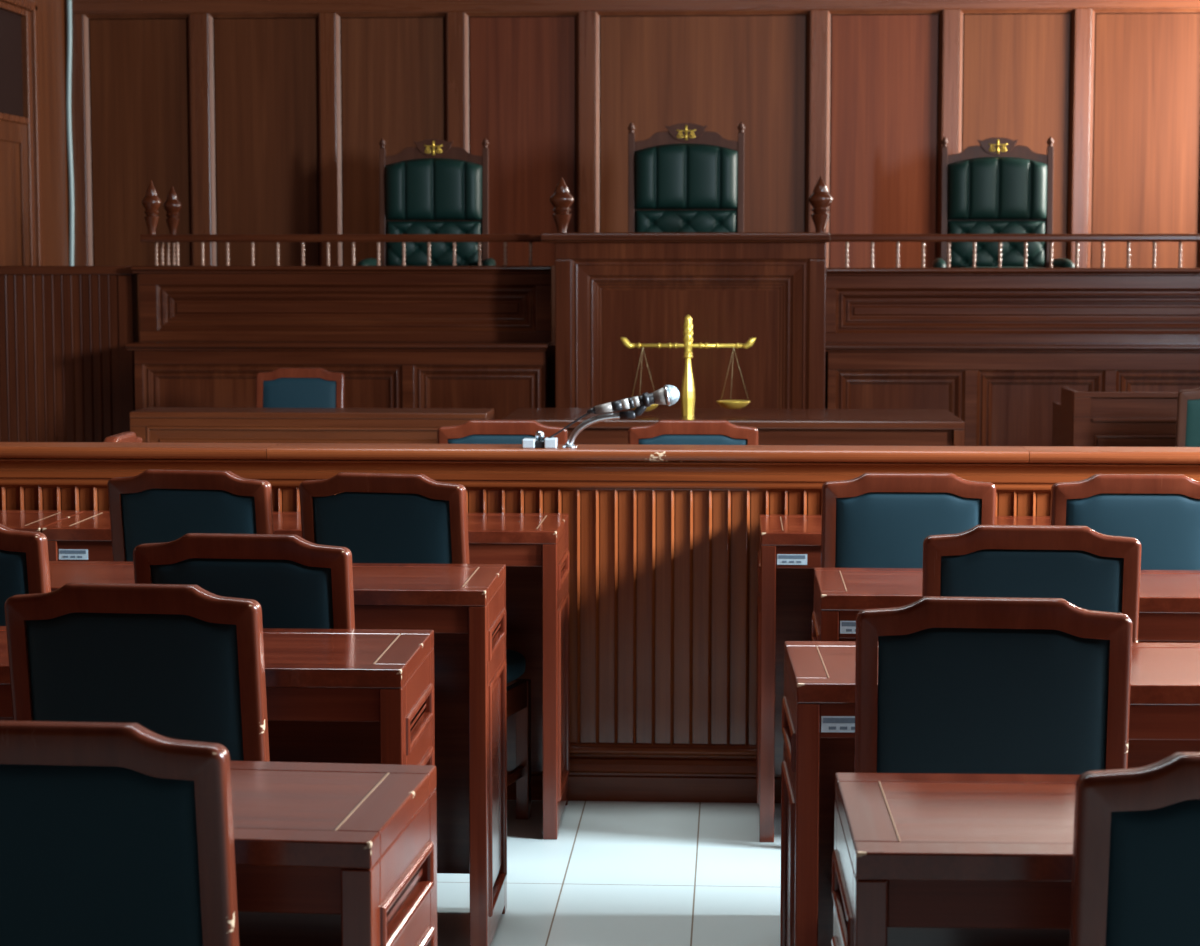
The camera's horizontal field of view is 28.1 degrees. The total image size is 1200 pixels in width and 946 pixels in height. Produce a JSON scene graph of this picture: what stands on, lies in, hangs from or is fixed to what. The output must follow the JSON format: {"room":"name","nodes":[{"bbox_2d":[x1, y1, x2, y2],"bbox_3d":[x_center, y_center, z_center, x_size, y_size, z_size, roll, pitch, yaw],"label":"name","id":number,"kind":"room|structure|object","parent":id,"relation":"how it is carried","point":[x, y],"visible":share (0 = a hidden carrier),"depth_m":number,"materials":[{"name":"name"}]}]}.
{"room":"courtroom","nodes":[
{"label":"courtroom","id":0,"kind":"room"},
{"bbox_2d":[32,0,68,265],"bbox_3d":[-4.094,-1.288,6.752,0.140,4.300,18.400,0,5,3],"label":"wall","id":1,"kind":"structure","parent":0,"point":[51,14],"depth_m":15.51,"materials":[{"name":"brown wood"}]},
{"bbox_2d":[0,0,42,265],"bbox_3d":[-3.561,-1.342,14.359,0.075,3.050,1.320,0,5,3],"label":"door","id":2,"kind":"structure","parent":1,"relation":"in","point":[20,167],"depth_m":14.70,"materials":[{"name":"brown wood"}]},
{"bbox_2d":[437,800,780,945],"bbox_3d":[0.170,0.925,6.710,8.800,0.100,18.800,0,5,3],"label":"floor","id":3,"kind":"structure","parent":0,"point":[615,873],"depth_m":5.69,"materials":[{"name":"white tile"}]},
{"bbox_2d":[0,524,50,625],"bbox_3d":[-1.272,0.545,5.068,0.462,0.951,0.543,1,5,8],"label":"chair","id":4,"kind":"object","parent":3,"relation":"on","point":[24,558],"visible":0.2,"depth_m":4.75,"materials":[{"name":"brown wood"}]},
{"bbox_2d":[0,510,85,532],"bbox_3d":[-2.063,0.509,6.379,1.322,0.787,0.435,0,5,3],"label":"desk","id":5,"kind":"object","parent":3,"relation":"on","point":[24,520],"visible":0.17,"depth_m":6.34,"materials":[{"name":"brown wood"}]},
{"bbox_2d":[0,266,138,441],"bbox_3d":[-3.081,-0.403,12.967,1.191,1.428,0.142,0,5,3],"label":"wall","id":6,"kind":"structure","parent":3,"relation":"on","point":[67,374],"depth_m":12.88,"materials":[{"name":"brown wood"}]},
{"bbox_2d":[0,721,238,945],"bbox_3d":[-0.603,0.732,2.987,0.462,0.951,0.543,0,5,5],"label":"chair","id":7,"kind":"object","parent":3,"relation":"on","point":[112,834],"visible":1,"depth_m":2.69,"materials":[{"name":"leather"}]},
{"bbox_2d":[104,432,141,441],"bbox_3d":[-1.672,0.357,7.165,0.543,0.951,0.462,0,5,3],"label":"chair","id":8,"kind":"object","parent":3,"relation":"on","point":[125,436],"visible":0.11,"depth_m":7.10,"materials":[{"name":"brown wood"}]},
{"bbox_2d":[4,582,269,761],"bbox_3d":[-0.716,0.629,4.130,0.462,0.951,0.543,1,5,8],"label":"chair","id":9,"kind":"object","parent":3,"relation":"on","point":[174,661],"visible":0.44,"depth_m":3.84,"materials":[{"name":"leather"}]},
{"bbox_2d":[107,469,273,561],"bbox_3d":[-0.960,0.445,6.186,0.462,0.951,0.543,1,5,12],"label":"chair","id":10,"kind":"object","parent":3,"relation":"on","point":[179,503],"visible":0.3,"depth_m":5.89,"materials":[{"name":"blue leather"}]},
{"bbox_2d":[0,626,434,764],"bbox_3d":[-0.972,0.697,4.285,1.322,0.787,0.435,0,5,3],"label":"desk","id":11,"kind":"object","parent":3,"relation":"on","point":[354,696],"visible":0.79,"depth_m":4.13,"materials":[{"name":"brown wood"}]},
{"bbox_2d":[133,533,354,628],"bbox_3d":[-0.646,0.567,4.824,0.462,0.951,0.543,1,5,7],"label":"chair","id":12,"kind":"object","parent":3,"relation":"on","point":[297,582],"visible":0.28,"depth_m":4.52,"materials":[{"name":"leather"}]},
{"bbox_2d":[49,561,506,945],"bbox_3d":[-0.877,0.612,5.232,1.322,0.787,0.435,0,5,3],"label":"desk","id":13,"kind":"object","parent":3,"relation":"on","point":[464,605],"visible":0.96,"depth_m":5.16,"materials":[{"name":"brown wood"}]},
{"bbox_2d":[256,368,344,407],"bbox_3d":[-1.436,-0.003,11.191,0.462,0.951,0.543,0,5,3],"label":"chair","id":14,"kind":"object","parent":3,"relation":"on","point":[280,387],"visible":0.31,"depth_m":11.37,"materials":[{"name":"blue leather"}]},
{"bbox_2d":[42,510,569,839],"bbox_3d":[-0.750,0.516,6.305,1.322,0.787,0.435,0,5,3],"label":"desk","id":15,"kind":"object","parent":3,"relation":"on","point":[533,548],"visible":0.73,"depth_m":6.12,"materials":[{"name":"brown wood"}]},
{"bbox_2d":[130,407,493,443],"bbox_3d":[-1.307,0.101,10.993,1.620,0.778,0.340,0,5,3],"label":"desk","id":16,"kind":"object","parent":3,"relation":"on","point":[184,424],"visible":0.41,"depth_m":10.81,"materials":[{"name":"brown wood"}]},
{"bbox_2d":[230,761,436,945],"bbox_3d":[-0.896,0.800,3.137,1.322,0.787,0.435,1,5,6],"label":"desk","id":17,"kind":"object","parent":3,"relation":"on","point":[327,854],"visible":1,"depth_m":2.98,"materials":[{"name":"brown wood"}]},
{"bbox_2d":[126,341,552,427],"bbox_3d":[-1.340,-0.163,12.493,2.170,1.035,0.394,0,5,3],"label":"bench","id":18,"kind":"object","parent":3,"relation":"on","point":[504,377],"visible":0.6,"depth_m":12.30,"materials":[{"name":"brown wood"}]},
{"bbox_2d":[131,266,554,407],"bbox_3d":[-1.354,-0.396,12.895,2.225,1.428,0.434,0,5,3],"label":"bench","id":19,"kind":"object","parent":3,"relation":"on","point":[177,303],"visible":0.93,"depth_m":12.68,"materials":[{"name":"brown wood"}]},
{"bbox_2d":[140,234,540,265],"bbox_3d":[-1.336,-1.206,12.994,2.172,0.166,0.650,0,5,3],"label":"railing","id":20,"kind":"object","parent":19,"relation":"on","point":[161,238],"visible":1,"depth_m":12.68,"materials":[{"name":"brown wood"}]},
{"bbox_2d":[142,180,160,233],"bbox_3d":[-2.380,-1.411,12.738,0.105,0.287,0.105,0,5,3],"label":"finial","id":21,"kind":"object","parent":20,"relation":"on","point":[151,202],"visible":1,"depth_m":12.71,"materials":[{"name":"brown wood"}]},
{"bbox_2d":[163,186,181,233],"bbox_3d":[-2.365,-1.453,13.277,0.105,0.276,0.105,0,5,3],"label":"finial","id":22,"kind":"object","parent":20,"relation":"on","point":[172,206],"visible":0.98,"depth_m":13.25,"materials":[{"name":"brown wood"}]},
{"bbox_2d":[299,472,530,819],"bbox_3d":[-0.468,0.453,6.097,0.462,0.951,0.543,1,5,14],"label":"chair","id":23,"kind":"object","parent":3,"relation":"on","point":[378,517],"visible":0.34,"depth_m":5.82,"materials":[{"name":"leather"}]},
{"bbox_2d":[437,420,567,443],"bbox_3d":[-0.301,0.281,8.018,0.462,0.951,0.543,0,5,3],"label":"chair","id":24,"kind":"object","parent":3,"relation":"on","point":[471,431],"visible":0.16,"depth_m":7.71,"materials":[{"name":"brown wood"}]},
{"bbox_2d":[0,442,1199,802],"bbox_3d":[0.164,0.407,6.561,8.396,0.958,0.186,0,5,3],"label":"bar","id":25,"kind":"object","parent":3,"relation":"on","point":[664,539],"visible":0.34,"depth_m":6.49,"materials":[{"name":"brown wood"}]},
{"bbox_2d":[522,431,557,447],"bbox_3d":[-0.163,-0.092,6.507,0.093,0.046,0.056,0,5,3],"label":"box","id":26,"kind":"object","parent":25,"relation":"on","point":[552,442],"visible":1,"depth_m":6.48,"materials":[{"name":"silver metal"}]},
{"bbox_2d":[562,392,649,447],"bbox_3d":[0.017,-0.143,6.492,0.239,0.151,0.040,0,5,3],"label":"microphone stand","id":27,"kind":"object","parent":25,"relation":"on","point":[622,415],"visible":1,"depth_m":6.48,"materials":[{"name":"metal"}]},
{"bbox_2d":[548,385,679,437],"bbox_3d":[0.035,-0.163,6.489,0.361,0.152,0.057,0,5,3],"label":"microphone","id":28,"kind":"object","parent":27,"relation":"attached to","point":[669,395],"visible":1,"depth_m":6.47,"materials":[{"name":"silver plastic"}]},
{"bbox_2d":[541,232,829,408],"bbox_3d":[0.449,-0.446,12.502,1.442,1.597,0.906,0,5,3],"label":"bench","id":29,"kind":"object","parent":3,"relation":"on","point":[769,288],"visible":0.59,"depth_m":12.10,"materials":[{"name":"brown wood"}]},
{"bbox_2d":[549,177,573,232],"bbox_3d":[-0.195,-1.370,12.257,0.128,0.287,0.128,0,5,3],"label":"finial","id":30,"kind":"object","parent":29,"relation":"on","point":[561,199],"visible":0.95,"depth_m":12.22,"materials":[{"name":"brown wood"}]},
{"bbox_2d":[808,176,832,231],"bbox_3d":[1.119,-1.363,12.184,0.128,0.287,0.128,0,5,3],"label":"finial","id":31,"kind":"object","parent":29,"relation":"on","point":[820,199],"visible":0.96,"depth_m":12.15,"materials":[{"name":"brown wood"}]},
{"bbox_2d":[628,420,757,444],"bbox_3d":[0.314,0.281,8.023,0.462,0.951,0.543,0,5,3],"label":"chair","id":32,"kind":"object","parent":3,"relation":"on","point":[662,432],"visible":0.2,"depth_m":7.72,"materials":[{"name":"brown wood"}]},
{"bbox_2d":[502,408,964,445],"bbox_3d":[0.583,0.128,10.678,1.976,0.780,0.840,0,5,3],"label":"table","id":33,"kind":"object","parent":3,"relation":"on","point":[836,427],"visible":0.2,"depth_m":10.27,"materials":[{"name":"brown wood"}]},
{"bbox_2d":[620,315,755,415],"bbox_3d":[0.386,-0.471,10.515,0.594,0.442,0.148,0,5,3],"label":"balance scale","id":34,"kind":"object","parent":33,"relation":"on","point":[687,390],"visible":0.87,"depth_m":10.50,"materials":[{"name":"gold metal"}]},
{"bbox_2d":[756,514,1049,842],"bbox_3d":[1.069,0.525,6.204,1.322,0.787,0.435,0,5,3],"label":"desk","id":35,"kind":"object","parent":3,"relation":"on","point":[789,552],"visible":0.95,"depth_m":6.05,"materials":[{"name":"brown wood"}]},
{"bbox_2d":[821,473,995,567],"bbox_3d":[0.763,0.452,6.113,0.462,0.951,0.543,0,5,3],"label":"chair","id":36,"kind":"object","parent":3,"relation":"on","point":[869,520],"visible":0.35,"depth_m":5.82,"materials":[{"name":"blue leather"}]},
{"bbox_2d":[831,773,1079,945],"bbox_3d":[0.959,0.812,2.993,1.322,0.787,0.435,0,5,2],"label":"desk","id":37,"kind":"object","parent":3,"relation":"on","point":[919,859],"visible":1,"depth_m":2.84,"materials":[{"name":"brown wood"}]},
{"bbox_2d":[780,641,1199,945],"bbox_3d":[0.978,0.713,4.099,1.322,0.787,0.435,0,5,2],"label":"desk","id":38,"kind":"object","parent":3,"relation":"on","point":[818,701],"visible":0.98,"depth_m":3.94,"materials":[{"name":"brown wood"}]},
{"bbox_2d":[854,596,1132,774],"bbox_3d":[0.631,0.643,3.975,0.462,0.951,0.543,1,5,6],"label":"chair","id":39,"kind":"object","parent":3,"relation":"on","point":[967,685],"visible":0.45,"depth_m":3.69,"materials":[{"name":"leather"}]},
{"bbox_2d":[812,568,1199,642],"bbox_3d":[1.116,0.624,5.101,1.322,0.787,0.435,0,5,3],"label":"desk","id":40,"kind":"object","parent":3,"relation":"on","point":[1169,601],"visible":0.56,"depth_m":4.90,"materials":[{"name":"brown wood"}]},
{"bbox_2d":[825,342,1199,446],"bbox_3d":[2.916,-0.142,12.255,3.539,1.035,0.394,0,5,3],"label":"bench","id":41,"kind":"object","parent":3,"relation":"on","point":[1004,393],"visible":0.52,"depth_m":12.13,"materials":[{"name":"brown wood"}]},
{"bbox_2d":[826,268,1199,342],"bbox_3d":[2.946,-0.370,12.656,3.525,1.418,0.434,0,5,3],"label":"bench","id":42,"kind":"object","parent":3,"relation":"on","point":[1162,305],"visible":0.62,"depth_m":12.48,"materials":[{"name":"brown wood"}]},
{"bbox_2d":[829,234,1199,267],"bbox_3d":[2.940,-1.153,12.462,3.523,0.176,0.060,0,5,3],"label":"railing","id":43,"kind":"object","parent":42,"relation":"on","point":[846,238],"visible":0.98,"depth_m":12.48,"materials":[{"name":"brown wood"}]},
{"bbox_2d":[922,525,1141,642],"bbox_3d":[0.865,0.554,4.970,0.462,0.951,0.543,0,5,5],"label":"chair","id":44,"kind":"object","parent":3,"relation":"on","point":[1087,568],"visible":0.28,"depth_m":4.67,"materials":[{"name":"brown wood"}]},
{"bbox_2d":[1052,387,1177,446],"bbox_3d":[2.659,0.059,10.856,1.130,0.885,0.722,0,5,3],"label":"stand","id":45,"kind":"object","parent":3,"relation":"on","point":[1081,419],"visible":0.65,"depth_m":10.52,"materials":[{"name":"brown wood"}]},
{"bbox_2d":[1050,474,1199,569],"bbox_3d":[1.317,0.454,6.082,0.462,0.951,0.543,0,5,3],"label":"chair","id":46,"kind":"object","parent":3,"relation":"on","point":[1156,510],"visible":0.29,"depth_m":5.79,"materials":[{"name":"blue leather"}]},
{"bbox_2d":[1069,752,1199,945],"bbox_3d":[0.728,0.747,2.813,0.462,0.951,0.543,0,5,3],"label":"chair","id":47,"kind":"object","parent":3,"relation":"on","point":[1136,860],"visible":1,"depth_m":2.53,"materials":[{"name":"leather"}]},
{"bbox_2d":[1175,387,1199,446],"bbox_3d":[2.604,0.090,10.150,0.462,0.951,0.543,0,5,3],"label":"chair","id":48,"kind":"object","parent":3,"relation":"on","point":[1188,406],"visible":0.28,"depth_m":9.88,"materials":[{"name":"brown wood"}]},
{"bbox_2d":[65,0,1199,336],"bbox_3d":[0.685,-2.087,15.681,8.400,4.300,0.204,0,5,3],"label":"wall","id":49,"kind":"structure","parent":0,"point":[260,116],"depth_m":15.65,"materials":[{"name":"brown wood"}]},
{"bbox_2d":[66,0,73,265],"bbox_3d":[-3.490,-1.602,15.870,0.054,3.301,0.034,0,5,3],"label":"trim","id":50,"kind":"structure","parent":49,"relation":"attached to","point":[69,2],"depth_m":15.80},
{"bbox_3d":[0.604,-0.315,14.388,8.400,1.000,2.740,0,5,3],"label":"floor","id":51,"kind":"structure","parent":0,"visible":0},
{"bbox_2d":[356,137,495,265],"bbox_3d":[-1.026,-1.394,14.384,0.820,1.250,0.603,0,5,3],"label":"chair","id":52,"kind":"object","parent":51,"relation":"on","point":[433,186],"visible":0.79,"depth_m":14.58,"materials":[{"name":"green leather"}]},
{"bbox_2d":[628,122,744,232],"bbox_3d":[0.480,-1.370,13.558,0.820,1.250,0.603,0,5,3],"label":"chair","id":53,"kind":"object","parent":51,"relation":"on","point":[686,177],"visible":0.63,"depth_m":13.75,"materials":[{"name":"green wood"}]},
{"bbox_2d":[932,136,1074,267],"bbox_3d":[2.373,-1.377,14.195,0.820,1.250,0.603,0,5,3],"label":"chair","id":54,"kind":"object","parent":51,"relation":"on","point":[996,185],"visible":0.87,"depth_m":14.39,"materials":[{"name":"green leather"}]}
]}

